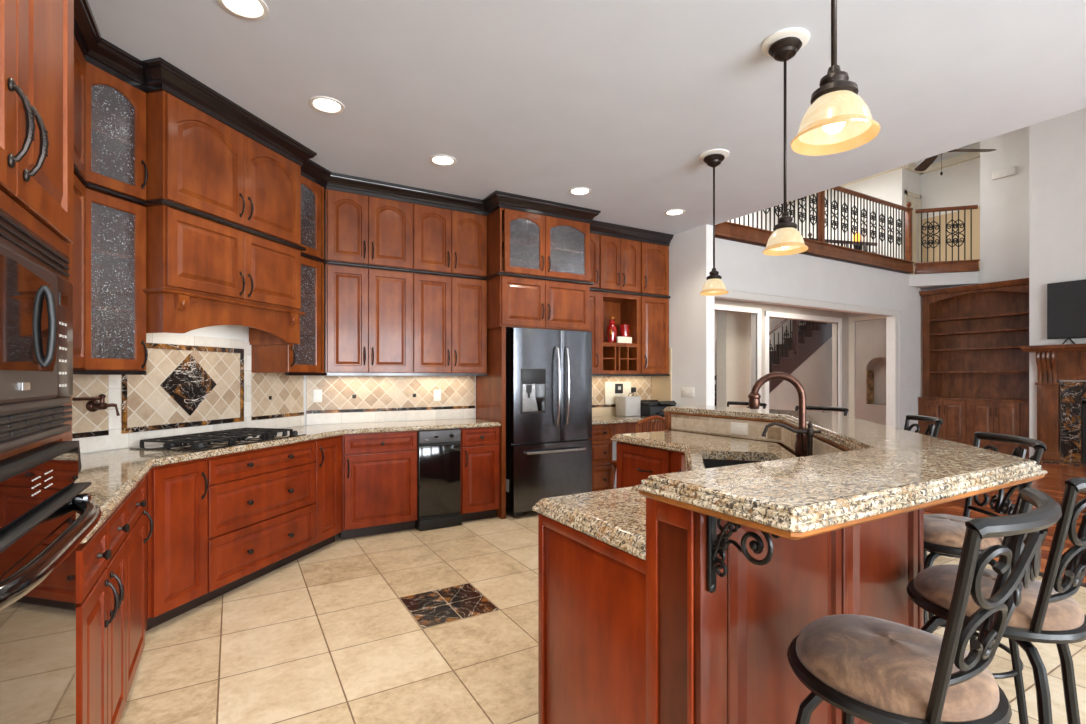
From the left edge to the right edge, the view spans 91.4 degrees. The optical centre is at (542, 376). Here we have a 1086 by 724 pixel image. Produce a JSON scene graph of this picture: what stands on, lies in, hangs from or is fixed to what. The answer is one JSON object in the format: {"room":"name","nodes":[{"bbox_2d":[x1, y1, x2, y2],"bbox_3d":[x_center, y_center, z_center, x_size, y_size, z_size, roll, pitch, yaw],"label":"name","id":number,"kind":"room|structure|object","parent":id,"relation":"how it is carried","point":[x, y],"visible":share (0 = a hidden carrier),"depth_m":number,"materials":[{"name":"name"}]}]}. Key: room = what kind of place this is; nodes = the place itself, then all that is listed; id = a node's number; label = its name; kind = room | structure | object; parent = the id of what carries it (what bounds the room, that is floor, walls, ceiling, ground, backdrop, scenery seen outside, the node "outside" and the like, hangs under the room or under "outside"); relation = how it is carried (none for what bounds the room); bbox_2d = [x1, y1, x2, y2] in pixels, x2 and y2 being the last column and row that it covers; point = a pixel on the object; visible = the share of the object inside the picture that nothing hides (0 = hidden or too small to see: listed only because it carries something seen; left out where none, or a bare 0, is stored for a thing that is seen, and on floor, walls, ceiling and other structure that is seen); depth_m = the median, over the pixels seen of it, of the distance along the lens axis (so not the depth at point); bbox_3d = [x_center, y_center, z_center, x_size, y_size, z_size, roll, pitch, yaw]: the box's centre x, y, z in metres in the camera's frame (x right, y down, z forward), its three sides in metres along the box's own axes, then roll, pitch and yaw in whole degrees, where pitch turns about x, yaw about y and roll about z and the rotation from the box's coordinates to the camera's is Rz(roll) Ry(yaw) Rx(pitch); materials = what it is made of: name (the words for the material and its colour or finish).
{"room":"kitchen","nodes":[
{"label":"kitchen","id":0,"kind":"room"},
{"bbox_2d":[82,325,303,453],"bbox_3d":[-2.494,-0.190,3.693,0.156,3.080,2.228,0,0,15],"label":"wall","id":1,"kind":"structure","parent":0,"point":[219,331],"depth_m":3.91,"materials":[{"name":"paint"}]},
{"bbox_2d":[72,174,85,369],"bbox_3d":[-2.056,-0.498,1.948,0.378,0.927,1.540,0,0,-30],"label":"upper cabinet","id":2,"kind":"object","parent":1,"relation":"attached to","point":[79,245],"visible":0.05,"depth_m":2.56,"materials":[{"name":"brown wood"}]},
{"bbox_2d":[74,164,670,298],"bbox_3d":[-0.811,-0.977,4.406,1.931,0.030,6.044,0,0,31],"label":"trim","id":3,"kind":"structure","parent":2,"relation":"attached to","point":[160,201],"depth_m":3.90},
{"bbox_2d":[74,36,85,178],"bbox_3d":[-2.056,-1.298,1.948,0.378,0.613,1.540,0,0,-30],"label":"upper cabinet","id":4,"kind":"object","parent":1,"relation":"attached to","point":[79,60],"visible":0.06,"depth_m":2.58,"materials":[{"name":"brown wood"}]},
{"bbox_2d":[81,188,147,370],"bbox_3d":[-2.426,-0.498,2.860,0.378,0.927,0.355,0,0,15],"label":"upper cabinet","id":5,"kind":"object","parent":1,"relation":"attached to","point":[115,227],"visible":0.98,"depth_m":3.00,"materials":[{"name":"brown wood"}]},
{"bbox_2d":[73,369,145,374],"bbox_3d":[-1.989,-0.024,2.133,0.222,0.023,1.804,0,0,-23],"label":"trim","id":6,"kind":"structure","parent":5,"relation":"attached to","point":[75,372],"depth_m":2.78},
{"bbox_2d":[91,248,132,262],"bbox_3d":[-2.462,-0.664,2.870,0.277,0.018,0.317,0,0,15],"label":"shelf","id":7,"kind":"object","parent":5,"relation":"attached to","point":[122,258],"depth_m":2.93,"materials":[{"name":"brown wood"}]},
{"bbox_2d":[91,305,132,314],"bbox_3d":[-2.462,-0.364,2.870,0.277,0.018,0.317,0,0,15],"label":"shelf","id":8,"kind":"object","parent":5,"relation":"attached to","point":[94,309],"depth_m":2.92,"materials":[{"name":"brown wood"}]},
{"bbox_2d":[86,62,147,199],"bbox_3d":[-2.426,-1.298,2.860,0.378,0.613,0.355,0,0,15],"label":"upper cabinet","id":9,"kind":"object","parent":1,"relation":"attached to","point":[115,109],"visible":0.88,"depth_m":2.96,"materials":[{"name":"brown wood"}]},
{"bbox_2d":[91,125,132,152],"bbox_3d":[-2.462,-1.301,2.870,0.277,0.018,0.317,0,0,15],"label":"shelf","id":10,"kind":"object","parent":9,"relation":"attached to","point":[97,144],"depth_m":2.93,"materials":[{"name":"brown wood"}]},
{"bbox_2d":[72,333,303,453],"bbox_3d":[-2.405,0.072,3.682,0.021,0.714,2.146,0,0,15],"label":"backsplash","id":11,"kind":"structure","parent":1,"relation":"attached to","point":[190,384],"depth_m":3.58,"materials":[{"name":"tile"}]},
{"bbox_2d":[72,394,119,415],"bbox_3d":[-2.542,0.161,2.925,0.108,0.131,0.343,0,0,15],"label":"pot filler","id":12,"kind":"object","parent":11,"relation":"attached to","point":[92,405],"visible":0.94,"depth_m":3.00,"materials":[{"name":"brown metal"}]},
{"bbox_2d":[101,205,305,344],"bbox_3d":[-2.178,-0.606,3.550,0.508,0.712,1.159,0,0,15],"label":"range hood","id":13,"kind":"object","parent":1,"relation":"attached to","point":[200,272],"visible":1,"depth_m":3.29,"materials":[{"name":"brown wood"}]},
{"bbox_2d":[146,91,300,244],"bbox_3d":[-2.178,-1.298,3.550,0.508,0.613,1.099,0,0,15],"label":"upper cabinet","id":14,"kind":"object","parent":1,"relation":"attached to","point":[194,160],"visible":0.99,"depth_m":3.29,"materials":[{"name":"brown wood"}]},
{"bbox_2d":[251,256,323,372],"bbox_3d":[-2.044,-0.498,4.318,0.378,0.927,0.450,0,0,15],"label":"upper cabinet","id":15,"kind":"object","parent":1,"relation":"attached to","point":[307,356],"visible":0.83,"depth_m":4.42,"materials":[{"name":"brown wood"}]},
{"bbox_2d":[300,176,323,258],"bbox_3d":[-2.044,-1.298,4.318,0.378,0.613,0.450,0,0,15],"label":"upper cabinet","id":16,"kind":"object","parent":1,"relation":"attached to","point":[312,194],"visible":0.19,"depth_m":4.46,"materials":[{"name":"brown wood"}]},
{"bbox_2d":[304,189,616,486],"bbox_3d":[-0.458,-0.190,5.809,4.184,3.080,0.150,0,0,-30],"label":"wall","id":17,"kind":"structure","parent":0,"point":[613,442],"depth_m":5.58,"materials":[{"name":"paint"}]},
{"bbox_2d":[324,264,411,372],"bbox_3d":[-1.599,-0.498,4.824,0.748,0.927,0.378,0,0,-30],"label":"upper cabinet","id":18,"kind":"object","parent":17,"relation":"attached to","point":[368,312],"visible":0.98,"depth_m":4.67,"materials":[{"name":"brown wood"}]},
{"bbox_2d":[285,372,486,375],"bbox_3d":[-1.353,-0.024,4.772,1.863,0.023,0.293,0,0,-40],"label":"trim","id":19,"kind":"structure","parent":18,"relation":"attached to","point":[286,373],"depth_m":4.76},
{"bbox_2d":[324,189,411,268],"bbox_3d":[-1.599,-1.298,4.824,0.748,0.613,0.378,0,0,-30],"label":"upper cabinet","id":20,"kind":"object","parent":17,"relation":"attached to","point":[359,229],"visible":0.99,"depth_m":4.67,"materials":[{"name":"brown wood"}]},
{"bbox_2d":[74,0,673,245],"bbox_3d":[-0.723,-1.667,3.844,2.609,0.123,6.562,0,0,20],"label":"trim","id":21,"kind":"structure","parent":17,"relation":"attached to","point":[155,74],"depth_m":3.79,"materials":[{"name":"wood"}]},
{"bbox_2d":[306,376,474,424],"bbox_3d":[-1.417,0.199,5.149,1.624,0.461,0.016,0,0,-30],"label":"backsplash","id":22,"kind":"structure","parent":17,"relation":"attached to","point":[345,399],"depth_m":5.10,"materials":[{"name":"tile"}]},
{"bbox_2d":[412,273,486,372],"bbox_3d":[-0.950,-0.498,5.203,0.755,0.927,0.378,0,0,-30],"label":"upper cabinet","id":23,"kind":"object","parent":17,"relation":"attached to","point":[449,314],"visible":0.98,"depth_m":5.06,"materials":[{"name":"brown wood"}]},
{"bbox_2d":[412,203,486,276],"bbox_3d":[-0.950,-1.298,5.203,0.755,0.613,0.378,0,0,-30],"label":"upper cabinet","id":24,"kind":"object","parent":17,"relation":"attached to","point":[443,240],"visible":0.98,"depth_m":5.06,"materials":[{"name":"brown wood"}]},
{"bbox_2d":[476,276,589,518],"bbox_3d":[-0.102,0.194,5.526,1.035,2.312,0.678,0,0,-30],"label":"upper cabinet","id":25,"kind":"object","parent":17,"relation":"attached to","point":[512,302],"visible":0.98,"depth_m":5.20,"materials":[{"name":"brown wood"}]},
{"bbox_2d":[487,208,589,281],"bbox_3d":[-0.102,-1.298,5.526,1.035,0.613,0.678,0,0,-30],"label":"upper cabinet","id":26,"kind":"object","parent":17,"relation":"attached to","point":[518,242],"visible":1,"depth_m":5.41,"materials":[{"name":"brown wood"}]},
{"bbox_2d":[502,240,583,263],"bbox_3d":[-0.121,-1.301,5.558,0.997,0.018,0.577,0,0,-30],"label":"shelf","id":27,"kind":"object","parent":26,"relation":"attached to","point":[516,247],"depth_m":5.59,"materials":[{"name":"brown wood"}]},
{"bbox_2d":[590,291,598,373],"bbox_3d":[0.418,-0.498,6.004,0.335,0.927,0.378,0,0,-30],"label":"upper cabinet","id":28,"kind":"object","parent":17,"relation":"attached to","point":[594,295],"visible":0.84,"depth_m":5.93,"materials":[{"name":"brown wood"}]},
{"bbox_2d":[590,233,598,288],"bbox_3d":[0.418,-1.298,6.004,0.335,0.613,0.378,0,0,-30],"label":"upper cabinet","id":29,"kind":"object","parent":17,"relation":"attached to","point":[594,238],"visible":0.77,"depth_m":5.93,"materials":[{"name":"brown wood"}]},
{"bbox_2d":[599,292,638,373],"bbox_3d":[0.805,-0.498,6.264,0.595,0.927,0.320,0,0,-30],"label":"upper cabinet","id":30,"kind":"object","parent":17,"relation":"attached to","point":[614,358],"visible":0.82,"depth_m":6.26,"materials":[{"name":"brown wood"}]},
{"bbox_2d":[599,235,639,292],"bbox_3d":[0.819,-1.298,6.239,0.595,0.613,0.378,0,0,-30],"label":"upper cabinet","id":31,"kind":"object","parent":17,"relation":"attached to","point":[619,258],"visible":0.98,"depth_m":6.10,"materials":[{"name":"brown wood"}]},
{"bbox_2d":[592,348,670,415],"bbox_3d":[0.879,0.055,6.288,1.388,0.820,0.368,0,0,-30],"label":"backsplash","id":32,"kind":"structure","parent":17,"relation":"attached to","point":[658,388],"depth_m":6.53,"materials":[{"name":"tile"}]},
{"bbox_2d":[604,382,630,403],"bbox_3d":[0.920,0.195,6.487,0.400,0.270,0.047,0,0,-30],"label":"tile panel","id":33,"kind":"object","parent":32,"relation":"attached to","point":[611,389],"visible":0.79,"depth_m":6.45,"materials":[{"name":"tile"}]},
{"bbox_2d":[639,296,668,373],"bbox_3d":[1.278,-0.498,6.507,0.465,0.927,0.378,0,0,-30],"label":"upper cabinet","id":34,"kind":"object","parent":17,"relation":"attached to","point":[653,311],"visible":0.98,"depth_m":6.37,"materials":[{"name":"brown wood"}]},
{"bbox_2d":[639,242,668,295],"bbox_3d":[1.278,-1.298,6.507,0.465,0.613,0.378,0,0,-30],"label":"upper cabinet","id":35,"kind":"object","parent":17,"relation":"attached to","point":[654,258],"visible":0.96,"depth_m":6.37,"materials":[{"name":"brown wood"}]},
{"bbox_2d":[88,0,1085,234],"bbox_3d":[1.230,-1.880,1.299,6.035,0.300,9.800,0,0,-30],"label":"ceiling","id":36,"kind":"structure","parent":0,"point":[621,101],"depth_m":3.06,"materials":[{"name":"paint"}]},
{"bbox_2d":[218,0,267,19],"bbox_3d":[-1.389,-1.726,2.454,0.210,0.008,0.210,0,0,-30],"label":"recessed light","id":37,"kind":"object","parent":36,"relation":"in","point":[247,9],"visible":1,"depth_m":2.48,"materials":[{"name":"white plastic"}]},
{"bbox_2d":[309,96,344,113],"bbox_3d":[-1.373,-1.726,3.368,0.210,0.008,0.210,0,0,-30],"label":"recessed light","id":38,"kind":"object","parent":36,"relation":"in","point":[324,104],"visible":1,"depth_m":3.36,"materials":[{"name":"white plastic"}]},
{"bbox_2d":[699,149,729,295],"bbox_3d":[1.333,-1.190,4.130,0.230,1.079,0.230,0,0,-30],"label":"pendant light","id":39,"kind":"object","parent":36,"relation":"hanging from","point":[713,158],"visible":1,"depth_m":4.09,"materials":[{"name":"beige glass"}]},
{"bbox_2d":[761,28,809,255],"bbox_3d":[1.250,-1.190,2.737,0.230,1.079,0.230,0,0,-30],"label":"pendant light","id":40,"kind":"object","parent":36,"relation":"hanging from","point":[783,45],"visible":1,"depth_m":2.71,"materials":[{"name":"beige glass"}]},
{"bbox_2d":[791,0,880,155],"bbox_3d":[0.796,-1.190,1.451,0.230,1.079,0.230,0,0,-30],"label":"pendant light","id":41,"kind":"object","parent":36,"relation":"hanging from","point":[837,119],"visible":1,"depth_m":1.44,"materials":[{"name":"beige glass"}]},
{"bbox_2d":[119,487,1085,723],"bbox_3d":[1.249,1.400,1.252,6.020,0.100,9.700,0,0,-30],"label":"floor","id":42,"kind":"structure","parent":0,"point":[327,635],"depth_m":2.65,"materials":[{"name":"beige tile"}]},
{"bbox_2d":[0,0,73,459],"bbox_3d":[-1.288,-0.128,0.903,0.658,2.955,1.000,0,0,-30],"label":"oven tower","id":43,"kind":"object","parent":42,"relation":"on","point":[37,36],"visible":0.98,"depth_m":1.15,"materials":[{"name":"brown wood"}]},
{"bbox_2d":[0,208,72,453],"bbox_3d":[-1.124,-0.083,0.943,0.342,0.438,0.802,0,0,-30],"label":"microwave","id":44,"kind":"object","parent":43,"relation":"in","point":[36,293],"visible":1,"depth_m":1.06,"materials":[{"name":"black metal"}]},
{"bbox_2d":[0,440,101,723],"bbox_3d":[-1.101,0.520,0.955,0.414,0.720,0.800,0,0,-30],"label":"wall oven","id":45,"kind":"object","parent":43,"relation":"in","point":[41,532],"visible":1,"depth_m":1.05,"materials":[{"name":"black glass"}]},
{"bbox_2d":[76,522,119,723],"bbox_3d":[-1.632,0.910,1.490,0.658,0.880,0.350,0,0,-30],"label":"base cabinet","id":46,"kind":"object","parent":42,"relation":"on","point":[92,556],"visible":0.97,"depth_m":1.60,"materials":[{"name":"red wood"}]},
{"bbox_2d":[105,501,129,723],"bbox_3d":[-1.810,0.910,1.795,0.658,0.880,0.353,0,0,-30],"label":"base cabinet","id":47,"kind":"object","parent":42,"relation":"on","point":[117,528],"visible":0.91,"depth_m":1.93,"materials":[{"name":"red wood"}]},
{"bbox_2d":[123,474,152,700],"bbox_3d":[-2.075,0.910,2.296,0.608,0.880,0.775,0,0,-30],"label":"base cabinet","id":48,"kind":"object","parent":42,"relation":"on","point":[136,539],"visible":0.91,"depth_m":2.33,"materials":[{"name":"red wood"}]},
{"bbox_2d":[146,458,207,630],"bbox_3d":[-2.256,0.910,2.994,0.618,0.880,0.350,0,0,15],"label":"base cabinet","id":49,"kind":"object","parent":42,"relation":"on","point":[176,492],"visible":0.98,"depth_m":2.91,"materials":[{"name":"red wood"}]},
{"bbox_2d":[197,440,315,605],"bbox_3d":[-2.095,0.910,3.619,0.614,0.880,0.936,0,0,15],"label":"base cabinet","id":50,"kind":"object","parent":42,"relation":"on","point":[261,506],"visible":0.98,"depth_m":3.46,"materials":[{"name":"red wood"}]},
{"bbox_2d":[307,435,341,553],"bbox_3d":[-1.931,0.910,4.238,0.618,0.880,0.342,0,0,15],"label":"base cabinet","id":51,"kind":"object","parent":42,"relation":"on","point":[328,461],"visible":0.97,"depth_m":4.15,"materials":[{"name":"red wood"}]},
{"bbox_2d":[341,431,416,539],"bbox_3d":[-1.498,0.910,4.715,0.625,0.880,0.608,0,0,-30],"label":"base cabinet","id":52,"kind":"object","parent":42,"relation":"on","point":[379,470],"visible":0.98,"depth_m":4.48,"materials":[{"name":"red wood"}]},
{"bbox_2d":[415,429,461,530],"bbox_3d":[-1.055,0.913,4.973,0.394,0.874,0.590,0,0,-30],"label":"trash compactor","id":53,"kind":"object","parent":42,"relation":"on","point":[438,451],"visible":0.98,"depth_m":4.73,"materials":[{"name":"black metal"}]},
{"bbox_2d":[400,583,498,627],"bbox_3d":[-0.565,1.350,3.156,0.453,0.003,0.453,0,0,-30],"label":"floor inset","id":54,"kind":"structure","parent":42,"relation":"in","point":[477,605],"depth_m":3.13},
{"bbox_2d":[458,426,499,521],"bbox_3d":[-0.710,0.910,5.176,0.398,0.880,0.608,0,0,-30],"label":"base cabinet","id":55,"kind":"object","parent":42,"relation":"on","point":[479,446],"visible":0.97,"depth_m":4.95,"materials":[{"name":"red wood"}]},
{"bbox_2d":[74,418,500,543],"bbox_3d":[-1.636,0.450,3.462,1.638,0.039,4.538,0,0,14],"label":"countertop","id":56,"kind":"structure","parent":55,"relation":"on","point":[113,474],"depth_m":2.94,"materials":[{"name":"beige stone"}]},
{"bbox_2d":[130,428,305,451],"bbox_3d":[-2.111,0.402,3.545,0.500,0.054,0.920,0,0,15],"label":"gas cooktop","id":57,"kind":"object","parent":56,"relation":"in","point":[196,442],"visible":1,"depth_m":3.36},
{"bbox_2d":[506,327,591,516],"bbox_3d":[-0.038,0.438,5.496,0.905,1.825,0.774,0,0,-30],"label":"refrigerator","id":58,"kind":"object","parent":42,"relation":"on","point":[549,372],"visible":0.83,"depth_m":5.18,"materials":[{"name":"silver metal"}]},
{"bbox_2d":[590,424,611,491],"bbox_3d":[0.484,0.927,5.900,0.335,0.845,0.604,0,0,-30],"label":"base cabinet","id":59,"kind":"object","parent":42,"relation":"on","point":[601,433],"visible":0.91,"depth_m":5.68,"materials":[{"name":"brown wood"}]},
{"bbox_2d":[610,415,666,488],"bbox_3d":[1.012,0.870,5.541,0.440,0.964,0.505,0,0,-32],"label":"desk chair","id":60,"kind":"object","parent":42,"relation":"on","point":[651,418],"visible":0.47,"depth_m":5.36,"materials":[{"name":"brown wood"}]},
{"bbox_2d":[652,421,667,431],"bbox_3d":[1.335,0.927,6.396,0.485,0.845,0.608,0,0,-30],"label":"base cabinet","id":61,"kind":"object","parent":42,"relation":"on","point":[653,421],"visible":0.02,"depth_m":6.06,"materials":[{"name":"brown wood"}]},
{"bbox_2d":[592,415,664,424],"bbox_3d":[0.936,0.485,6.173,1.401,0.038,0.590,0,0,-30],"label":"countertop","id":62,"kind":"structure","parent":61,"relation":"on","point":[610,419],"depth_m":5.87,"materials":[{"name":"beige stone"}]},
{"bbox_2d":[616,392,640,416],"bbox_3d":[1.016,0.323,6.343,0.230,0.285,0.202,0,0,-30],"label":"speaker box","id":63,"kind":"object","parent":62,"relation":"on","point":[626,406],"visible":0.99,"depth_m":6.26,"materials":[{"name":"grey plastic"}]},
{"bbox_2d":[640,399,676,416],"bbox_3d":[1.349,0.372,6.414,0.410,0.185,0.410,0,0,-30],"label":"printer","id":64,"kind":"object","parent":62,"relation":"on","point":[649,407],"visible":0.63,"depth_m":6.26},
{"bbox_2d":[538,411,1043,723],"bbox_3d":[1.013,0.817,2.781,1.515,1.066,3.789,0,0,15],"label":"kitchen island","id":65,"kind":"object","parent":42,"relation":"on","point":[624,637],"depth_m":1.43,"materials":[{"name":"red wood"}]},
{"bbox_2d":[532,430,795,559],"bbox_3d":[0.794,0.455,2.807,1.152,0.049,3.042,0,0,15],"label":"island countertop","id":66,"kind":"structure","parent":65,"relation":"on","point":[614,517],"depth_m":1.88,"materials":[{"name":"beige stone"}]},
{"bbox_2d":[748,372,806,456],"bbox_3d":[1.168,0.202,2.614,0.290,0.454,0.126,0,0,15],"label":"kitchen faucet","id":67,"kind":"object","parent":66,"relation":"on","point":[800,446],"visible":0.79,"depth_m":2.61,"materials":[{"name":"orange metal"}]},
{"bbox_2d":[761,422,820,455],"bbox_3d":[1.158,0.318,2.478,0.257,0.222,0.044,0,0,15],"label":"water faucet","id":68,"kind":"object","parent":66,"relation":"on","point":[809,431],"visible":0.8,"depth_m":2.46,"materials":[{"name":"brown metal"}]},
{"bbox_2d":[636,405,1046,531],"bbox_3d":[1.188,0.265,2.741,1.179,0.039,3.804,0,0,14],"label":"island countertop","id":69,"kind":"structure","parent":65,"relation":"on","point":[887,468],"depth_m":1.33,"materials":[{"name":"beige stone"}]},
{"bbox_2d":[904,414,943,618],"bbox_3d":[2.063,0.792,3.159,0.506,1.118,0.463,0,0,15],"label":"bar stool","id":70,"kind":"object","parent":42,"relation":"on","point":[933,430],"visible":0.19,"depth_m":3.12,"materials":[{"name":"black metal"}]},
{"bbox_2d":[787,487,1061,723],"bbox_3d":[0.769,0.792,1.139,0.463,1.118,0.506,0,0,-38],"label":"bar stool","id":71,"kind":"object","parent":42,"relation":"on","point":[873,670],"visible":1,"depth_m":1.01,"materials":[{"name":"black metal"}]},
{"bbox_2d":[796,614,998,721],"bbox_3d":[0.754,0.609,1.156,0.366,0.081,0.366,0,0,-38],"label":"seat cushion","id":72,"kind":"object","parent":71,"relation":"on","point":[886,669],"depth_m":1.06,"materials":[{"name":"brown fabric"}]},
{"bbox_2d":[924,432,1046,723],"bbox_3d":[1.650,0.792,2.123,0.506,1.118,0.463,0,0,15],"label":"bar stool","id":73,"kind":"object","parent":42,"relation":"on","point":[944,534],"visible":0.51,"depth_m":2.02,"materials":[{"name":"black metal"}]},
{"bbox_2d":[924,514,1003,549],"bbox_3d":[1.628,0.609,2.128,0.366,0.081,0.366,0,0,15],"label":"seat cushion","id":74,"kind":"object","parent":73,"relation":"on","point":[941,531],"depth_m":2.02,"materials":[{"name":"brown fabric"}]},
{"bbox_2d":[906,477,1085,723],"bbox_3d":[1.290,0.792,1.488,0.463,1.118,0.506,0,0,-36],"label":"bar stool","id":75,"kind":"object","parent":42,"relation":"on","point":[1047,612],"visible":0.82,"depth_m":1.34,"materials":[{"name":"black metal"}]},
{"bbox_2d":[914,564,1083,630],"bbox_3d":[1.276,0.609,1.506,0.366,0.081,0.366,0,0,-36],"label":"seat cushion","id":76,"kind":"object","parent":75,"relation":"on","point":[934,585],"depth_m":1.41,"materials":[{"name":"brown fabric"}]},
{"bbox_2d":[669,224,714,405],"bbox_3d":[1.631,-0.190,6.515,0.135,3.080,1.100,0,0,-30],"label":"wall","id":77,"kind":"structure","parent":0,"point":[691,314],"depth_m":6.20,"materials":[{"name":"paint"}]},
{"bbox_2d":[717,311,750,407],"bbox_3d":[4.069,-0.300,11.215,0.850,3.300,0.250,0,0,-30],"label":"wall","id":78,"kind":"structure","parent":0,"point":[733,329],"depth_m":11.04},
{"bbox_2d":[715,311,803,384],"bbox_3d":[4.478,-0.300,13.337,11.600,3.300,0.100,0,0,-30],"label":"wall","id":79,"kind":"structure","parent":0,"point":[773,322],"depth_m":14.34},
{"bbox_2d":[715,299,846,414],"bbox_3d":[3.726,-0.300,10.018,6.950,3.300,0.130,0,0,-30],"label":"wall","id":80,"kind":"structure","parent":0,"point":[765,307],"depth_m":10.88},
{"bbox_2d":[715,304,841,414],"bbox_3d":[4.728,0.015,10.523,4.090,2.670,0.050,0,0,-30],"label":"trim","id":81,"kind":"structure","parent":80,"relation":"attached to","point":[758,311],"depth_m":10.28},
{"bbox_2d":[769,337,831,412],"bbox_3d":[6.248,0.005,13.602,4.676,2.690,0.030,0,0,-30],"label":"wall","id":82,"kind":"structure","parent":0,"point":[815,373],"depth_m":14.13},
{"bbox_2d":[715,238,920,431],"bbox_3d":[4.433,-0.330,8.879,7.180,3.360,0.150,0,0,-30],"label":"wall","id":83,"kind":"structure","parent":0,"point":[741,266],"depth_m":9.18,"materials":[{"name":"paint"}]},
{"bbox_2d":[715,288,899,428],"bbox_3d":[4.243,0.028,8.748,5.960,2.645,0.185,0,0,-30],"label":"trim","id":84,"kind":"structure","parent":83,"relation":"attached to","point":[892,316],"depth_m":9.93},
{"bbox_2d":[727,142,979,262],"bbox_3d":[4.415,-3.500,10.375,9.300,2.900,4.850,0,0,-30],"label":"wall","id":85,"kind":"structure","parent":0,"point":[959,184],"depth_m":11.97,"materials":[{"name":"paint"}]},
{"bbox_2d":[783,152,979,203],"bbox_3d":[7.963,-4.700,12.450,0.880,0.140,4.550,0,0,-30],"label":"trim","id":86,"kind":"structure","parent":85,"relation":"attached to","point":[969,156],"depth_m":11.76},
{"bbox_2d":[908,197,916,269],"bbox_3d":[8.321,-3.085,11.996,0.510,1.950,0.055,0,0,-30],"label":"post","id":87,"kind":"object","parent":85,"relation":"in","point":[913,201],"depth_m":12.03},
{"bbox_2d":[847,313,885,416],"bbox_3d":[7.049,-0.300,11.249,0.130,3.300,1.300,0,0,-30],"label":"wall","id":88,"kind":"structure","parent":0,"point":[848,314],"depth_m":11.67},
{"bbox_2d":[849,315,885,417],"bbox_3d":[6.991,0.020,11.215,0.045,2.660,1.020,0,0,-30],"label":"trim","id":89,"kind":"structure","parent":88,"relation":"attached to","point":[852,320],"depth_m":11.58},
{"bbox_2d":[855,319,885,424],"bbox_3d":[8.844,-0.300,13.053,0.450,3.300,2.800,0,0,-30],"label":"wall","id":90,"kind":"structure","parent":0,"point":[870,335],"depth_m":13.59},
{"bbox_2d":[909,271,978,289],"bbox_3d":[7.736,-1.895,10.244,0.800,0.230,0.830,0,0,-30],"label":"wall","id":91,"kind":"structure","parent":0,"point":[934,280],"depth_m":10.26,"materials":[{"name":"paint"}]},
{"bbox_2d":[922,206,979,267],"bbox_3d":[9.068,-2.850,11.417,0.015,1.500,1.650,0,0,-30],"label":"wall","id":92,"kind":"structure","parent":0,"point":[975,212],"depth_m":11.54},
{"bbox_2d":[921,126,1028,396],"bbox_3d":[10.335,-1.800,6.742,0.150,6.300,9.800,0,0,-30],"label":"wall","id":93,"kind":"structure","parent":0,"point":[1004,202],"depth_m":9.75,"materials":[{"name":"paint"}]},
{"bbox_2d":[924,453,1085,582],"bbox_3d":[7.778,1.400,7.795,11.700,0.100,14.400,0,0,-30],"label":"floor","id":94,"kind":"structure","parent":0,"point":[1052,483],"depth_m":5.84,"materials":[{"name":"red wood"}]},
{"bbox_2d":[715,319,831,405],"bbox_3d":[5.887,-0.748,13.689,5.247,4.195,0.655,0,0,-30],"label":"staircase","id":95,"kind":"structure","parent":94,"relation":"on","point":[806,339],"depth_m":13.78,"materials":[{"name":"wood"}]},
{"bbox_2d":[918,278,1028,455],"bbox_3d":[8.069,-0.180,9.934,0.518,3.060,1.800,0,0,-30],"label":"bookcase","id":96,"kind":"object","parent":94,"relation":"on","point":[975,368],"visible":0.94,"depth_m":9.95,"materials":[{"name":"brown wood"}]},
{"bbox_2d":[918,397,1028,401],"bbox_3d":[8.102,0.415,9.916,0.480,0.030,1.735,0,0,-30],"label":"countertop","id":97,"kind":"structure","parent":96,"relation":"on","point":[947,398],"depth_m":9.86,"materials":[{"name":"brown wood"}]},
{"bbox_2d":[1021,344,1085,466],"bbox_3d":[8.671,0.420,7.506,0.450,1.860,2.940,0,0,-30],"label":"fireplace","id":98,"kind":"object","parent":94,"relation":"on","point":[1055,363],"visible":0.83,"depth_m":8.46,"materials":[{"name":"brown wood"}]},
{"bbox_2d":[1021,344,1085,351],"bbox_3d":[8.749,-0.460,7.552,0.270,0.100,2.940,0,0,-30],"label":"mantel shelf","id":99,"kind":"object","parent":98,"relation":"attached to","point":[1064,347],"depth_m":8.40,"materials":[{"name":"brown wood"}]},
{"bbox_2d":[1047,279,1085,343],"bbox_3d":[8.526,-1.010,7.942,0.159,0.992,1.450,0,0,-30],"label":"television","id":100,"kind":"object","parent":98,"relation":"on","point":[1066,301],"visible":0.97,"depth_m":8.35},
{"bbox_2d":[1029,108,1085,457],"bbox_3d":[9.203,-1.800,7.785,0.750,6.300,2.945,0,0,-30],"label":"wall","id":101,"kind":"structure","parent":0,"point":[1057,146],"depth_m":8.61,"materials":[{"name":"paint"}]},
{"bbox_3d":[6.660,-5.000,6.735,9.500,0.100,13.700,0,0,-30],"label":"ceiling","id":102,"kind":"structure","parent":0,"visible":0},
{"bbox_2d":[914,149,995,175],"bbox_3d":[6.049,-4.070,8.089,1.593,1.960,1.620,0,0,-30],"label":"ceiling fan","id":103,"kind":"object","parent":102,"relation":"hanging from","point":[927,162],"visible":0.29,"depth_m":8.31,"materials":[{"name":"brown metal"}]},
{"bbox_3d":[8.333,-2.060,10.610,2.200,0.080,1.000,0,0,-30],"label":"floor","id":104,"kind":"structure","parent":0,"visible":0},
{"bbox_2d":[913,205,979,273],"bbox_3d":[7.785,-2.643,10.242,1.042,1.265,0.175,0,0,16],"label":"balcony railing","id":105,"kind":"object","parent":104,"relation":"on","point":[964,265],"visible":1,"depth_m":10.21,"materials":[{"name":"black metal"}]},
{"bbox_3d":[4.269,-2.075,10.961,8.960,0.050,3.790,0,0,-30],"label":"floor","id":106,"kind":"structure","parent":0,"visible":0},
{"bbox_2d":[715,186,913,273],"bbox_3d":[4.317,-2.728,8.716,6.675,1.395,0.175,0,0,-30],"label":"balcony railing","id":107,"kind":"object","parent":106,"relation":"on","point":[726,230],"visible":0.54,"depth_m":9.28,"materials":[{"name":"wood"}]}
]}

